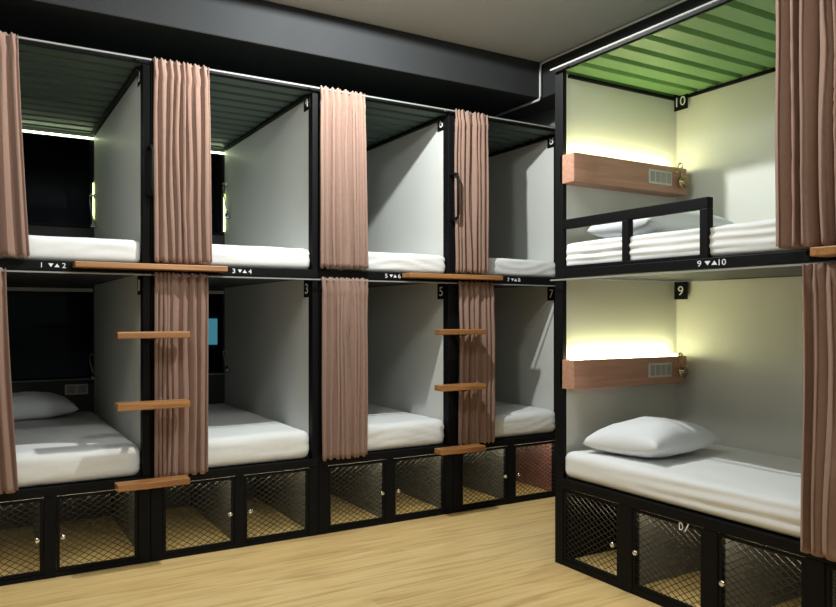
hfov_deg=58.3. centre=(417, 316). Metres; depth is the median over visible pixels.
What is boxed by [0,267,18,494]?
curtain
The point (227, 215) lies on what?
reading lamp
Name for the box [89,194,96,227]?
reading lamp
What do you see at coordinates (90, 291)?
window
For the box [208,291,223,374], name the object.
window
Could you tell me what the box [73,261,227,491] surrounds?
ladder
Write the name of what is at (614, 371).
shelf
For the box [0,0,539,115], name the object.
beam
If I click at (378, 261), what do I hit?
mattress
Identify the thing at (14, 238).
curtain
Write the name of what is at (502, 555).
floor
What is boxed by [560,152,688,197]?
shelf
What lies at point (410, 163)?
bunk bed
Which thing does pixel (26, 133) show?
window
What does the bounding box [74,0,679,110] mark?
ceiling
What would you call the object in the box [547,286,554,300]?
number plate
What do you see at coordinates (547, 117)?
wall
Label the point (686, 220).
pillow
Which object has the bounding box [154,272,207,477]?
curtain
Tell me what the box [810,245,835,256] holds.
ladder
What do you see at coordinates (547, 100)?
pipe
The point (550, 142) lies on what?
number plate
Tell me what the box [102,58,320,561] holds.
bunk bed
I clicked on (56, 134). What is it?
window light
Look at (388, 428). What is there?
mattress
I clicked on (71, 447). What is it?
mattress
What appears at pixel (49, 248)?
mattress
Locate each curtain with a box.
[0,31,29,257]
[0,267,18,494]
[153,57,211,264]
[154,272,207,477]
[320,85,368,269]
[322,277,367,460]
[454,109,488,274]
[458,281,494,444]
[775,0,835,248]
[800,262,835,561]
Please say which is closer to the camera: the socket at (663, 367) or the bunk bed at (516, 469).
the socket at (663, 367)
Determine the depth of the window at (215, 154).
5.61 m
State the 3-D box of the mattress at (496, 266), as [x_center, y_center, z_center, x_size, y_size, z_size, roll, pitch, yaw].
[0.192,-0.322,5.596,0.832,0.122,1.605,0,0,-31]
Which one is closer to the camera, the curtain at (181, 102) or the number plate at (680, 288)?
the curtain at (181, 102)
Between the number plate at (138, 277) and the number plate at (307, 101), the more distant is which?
the number plate at (307, 101)
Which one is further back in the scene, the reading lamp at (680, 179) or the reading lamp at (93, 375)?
the reading lamp at (93, 375)
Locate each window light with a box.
[22,130,93,139]
[93,183,93,217]
[211,151,223,231]
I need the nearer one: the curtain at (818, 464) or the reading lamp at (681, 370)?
the curtain at (818, 464)
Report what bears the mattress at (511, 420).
on the bunk bed at (516, 469)
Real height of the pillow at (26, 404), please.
0.174 m
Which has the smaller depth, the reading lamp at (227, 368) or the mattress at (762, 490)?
the mattress at (762, 490)
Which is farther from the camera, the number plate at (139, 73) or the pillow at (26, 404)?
the pillow at (26, 404)
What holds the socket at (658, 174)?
attached to the shelf at (576, 169)
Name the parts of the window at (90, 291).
sill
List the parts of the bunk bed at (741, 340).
post, locker door, panel, panel, knob, panel, panel, rail, curtain rail, knob, guard rail, locker door, panel, curtain rail, knob, panel, panel, locker door, panel, locker door, panel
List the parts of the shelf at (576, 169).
socket panel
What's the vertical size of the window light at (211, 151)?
0.590 m
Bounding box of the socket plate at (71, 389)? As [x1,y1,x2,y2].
[65,384,87,394]
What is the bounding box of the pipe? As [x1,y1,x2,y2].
[498,0,721,119]
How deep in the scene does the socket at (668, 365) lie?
3.95 m
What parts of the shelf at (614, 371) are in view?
socket panel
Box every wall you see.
[6,126,235,412]
[501,107,801,477]
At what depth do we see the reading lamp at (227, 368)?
5.48 m
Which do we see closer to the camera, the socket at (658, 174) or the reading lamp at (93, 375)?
the socket at (658, 174)
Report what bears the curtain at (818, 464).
hanging from the bunk bed at (741, 340)
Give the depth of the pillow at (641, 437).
3.48 m
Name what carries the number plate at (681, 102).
attached to the bunk bed at (741, 340)
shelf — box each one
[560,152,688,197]
[560,352,688,389]
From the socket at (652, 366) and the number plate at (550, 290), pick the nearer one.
the socket at (652, 366)
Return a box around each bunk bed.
[0,34,153,585]
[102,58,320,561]
[232,87,459,534]
[368,111,554,512]
[550,0,835,606]
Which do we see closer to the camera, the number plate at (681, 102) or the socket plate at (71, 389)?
the number plate at (681, 102)
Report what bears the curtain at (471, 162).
hanging from the bunk bed at (516, 469)
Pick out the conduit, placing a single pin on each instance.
(680, 1)
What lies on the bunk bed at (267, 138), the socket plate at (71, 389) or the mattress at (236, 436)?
the mattress at (236, 436)
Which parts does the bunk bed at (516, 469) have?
post, locker door, panel, curtain rail, panel, curtain rail, rail, panel, panel, locker door, panel, post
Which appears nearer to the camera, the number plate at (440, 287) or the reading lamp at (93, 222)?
the number plate at (440, 287)
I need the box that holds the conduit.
[495,0,686,116]
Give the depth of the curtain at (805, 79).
2.54 m
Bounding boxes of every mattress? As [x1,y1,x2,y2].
[0,235,139,262]
[14,411,139,487]
[159,244,309,268]
[208,403,308,467]
[325,252,444,273]
[367,403,443,451]
[458,258,554,277]
[458,395,554,437]
[566,218,827,265]
[566,444,801,537]
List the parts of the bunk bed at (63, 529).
panel, locker door, rail, curtain rail, curtain rail, locker door, panel, panel, panel, panel, post, grab handle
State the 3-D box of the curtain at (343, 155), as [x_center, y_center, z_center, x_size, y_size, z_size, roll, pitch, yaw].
[-0.421,-0.774,4.244,0.294,1.017,0.061,0,0,-31]
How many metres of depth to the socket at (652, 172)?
3.89 m
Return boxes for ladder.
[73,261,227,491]
[402,273,502,455]
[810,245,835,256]
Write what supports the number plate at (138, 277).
attached to the bunk bed at (63, 529)
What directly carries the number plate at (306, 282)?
attached to the bunk bed at (267, 138)
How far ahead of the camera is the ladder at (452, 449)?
4.52 m
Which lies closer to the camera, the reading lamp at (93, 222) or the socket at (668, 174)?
the socket at (668, 174)
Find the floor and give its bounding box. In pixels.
[0,497,661,606]
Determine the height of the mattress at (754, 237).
0.133 m
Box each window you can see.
[7,135,216,378]
[7,287,92,382]
[22,132,92,227]
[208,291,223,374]
[211,153,223,235]
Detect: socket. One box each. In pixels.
[67,386,75,393]
[78,385,85,392]
[651,171,654,181]
[651,365,654,375]
[656,172,660,181]
[656,365,660,374]
[661,172,665,182]
[661,365,665,374]
[667,173,670,183]
[667,364,670,374]
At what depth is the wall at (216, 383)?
5.13 m
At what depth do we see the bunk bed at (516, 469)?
5.30 m
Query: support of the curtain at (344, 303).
hanging from the bunk bed at (410, 163)
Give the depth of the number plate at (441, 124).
4.71 m
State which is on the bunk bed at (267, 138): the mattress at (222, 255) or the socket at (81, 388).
the mattress at (222, 255)
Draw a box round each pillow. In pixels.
[12,391,77,420]
[582,416,720,458]
[586,210,733,237]
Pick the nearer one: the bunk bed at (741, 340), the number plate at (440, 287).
the bunk bed at (741, 340)
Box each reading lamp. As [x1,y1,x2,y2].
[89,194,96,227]
[89,353,96,379]
[222,183,230,218]
[222,350,230,371]
[674,162,688,188]
[675,352,688,377]
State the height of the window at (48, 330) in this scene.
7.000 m
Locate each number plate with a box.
[137,66,140,86]
[137,276,140,294]
[304,93,309,111]
[304,280,309,296]
[437,116,444,131]
[437,284,444,298]
[547,134,554,148]
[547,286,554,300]
[674,94,687,111]
[674,282,687,299]
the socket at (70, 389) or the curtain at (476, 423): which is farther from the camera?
the socket at (70, 389)
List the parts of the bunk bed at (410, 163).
post, locker door, panel, rail, curtain rail, curtain rail, panel, panel, panel, locker door, panel, post, grab handle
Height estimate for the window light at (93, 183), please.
0.233 m
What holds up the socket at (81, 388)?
attached to the socket plate at (71, 389)
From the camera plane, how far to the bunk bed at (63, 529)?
3.94 m
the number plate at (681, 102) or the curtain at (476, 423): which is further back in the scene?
the curtain at (476, 423)
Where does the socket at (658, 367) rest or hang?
attached to the shelf at (614, 371)
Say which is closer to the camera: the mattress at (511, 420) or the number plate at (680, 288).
the number plate at (680, 288)
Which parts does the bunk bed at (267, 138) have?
post, locker door, panel, curtain rail, rail, curtain rail, panel, panel, locker door, panel, panel, post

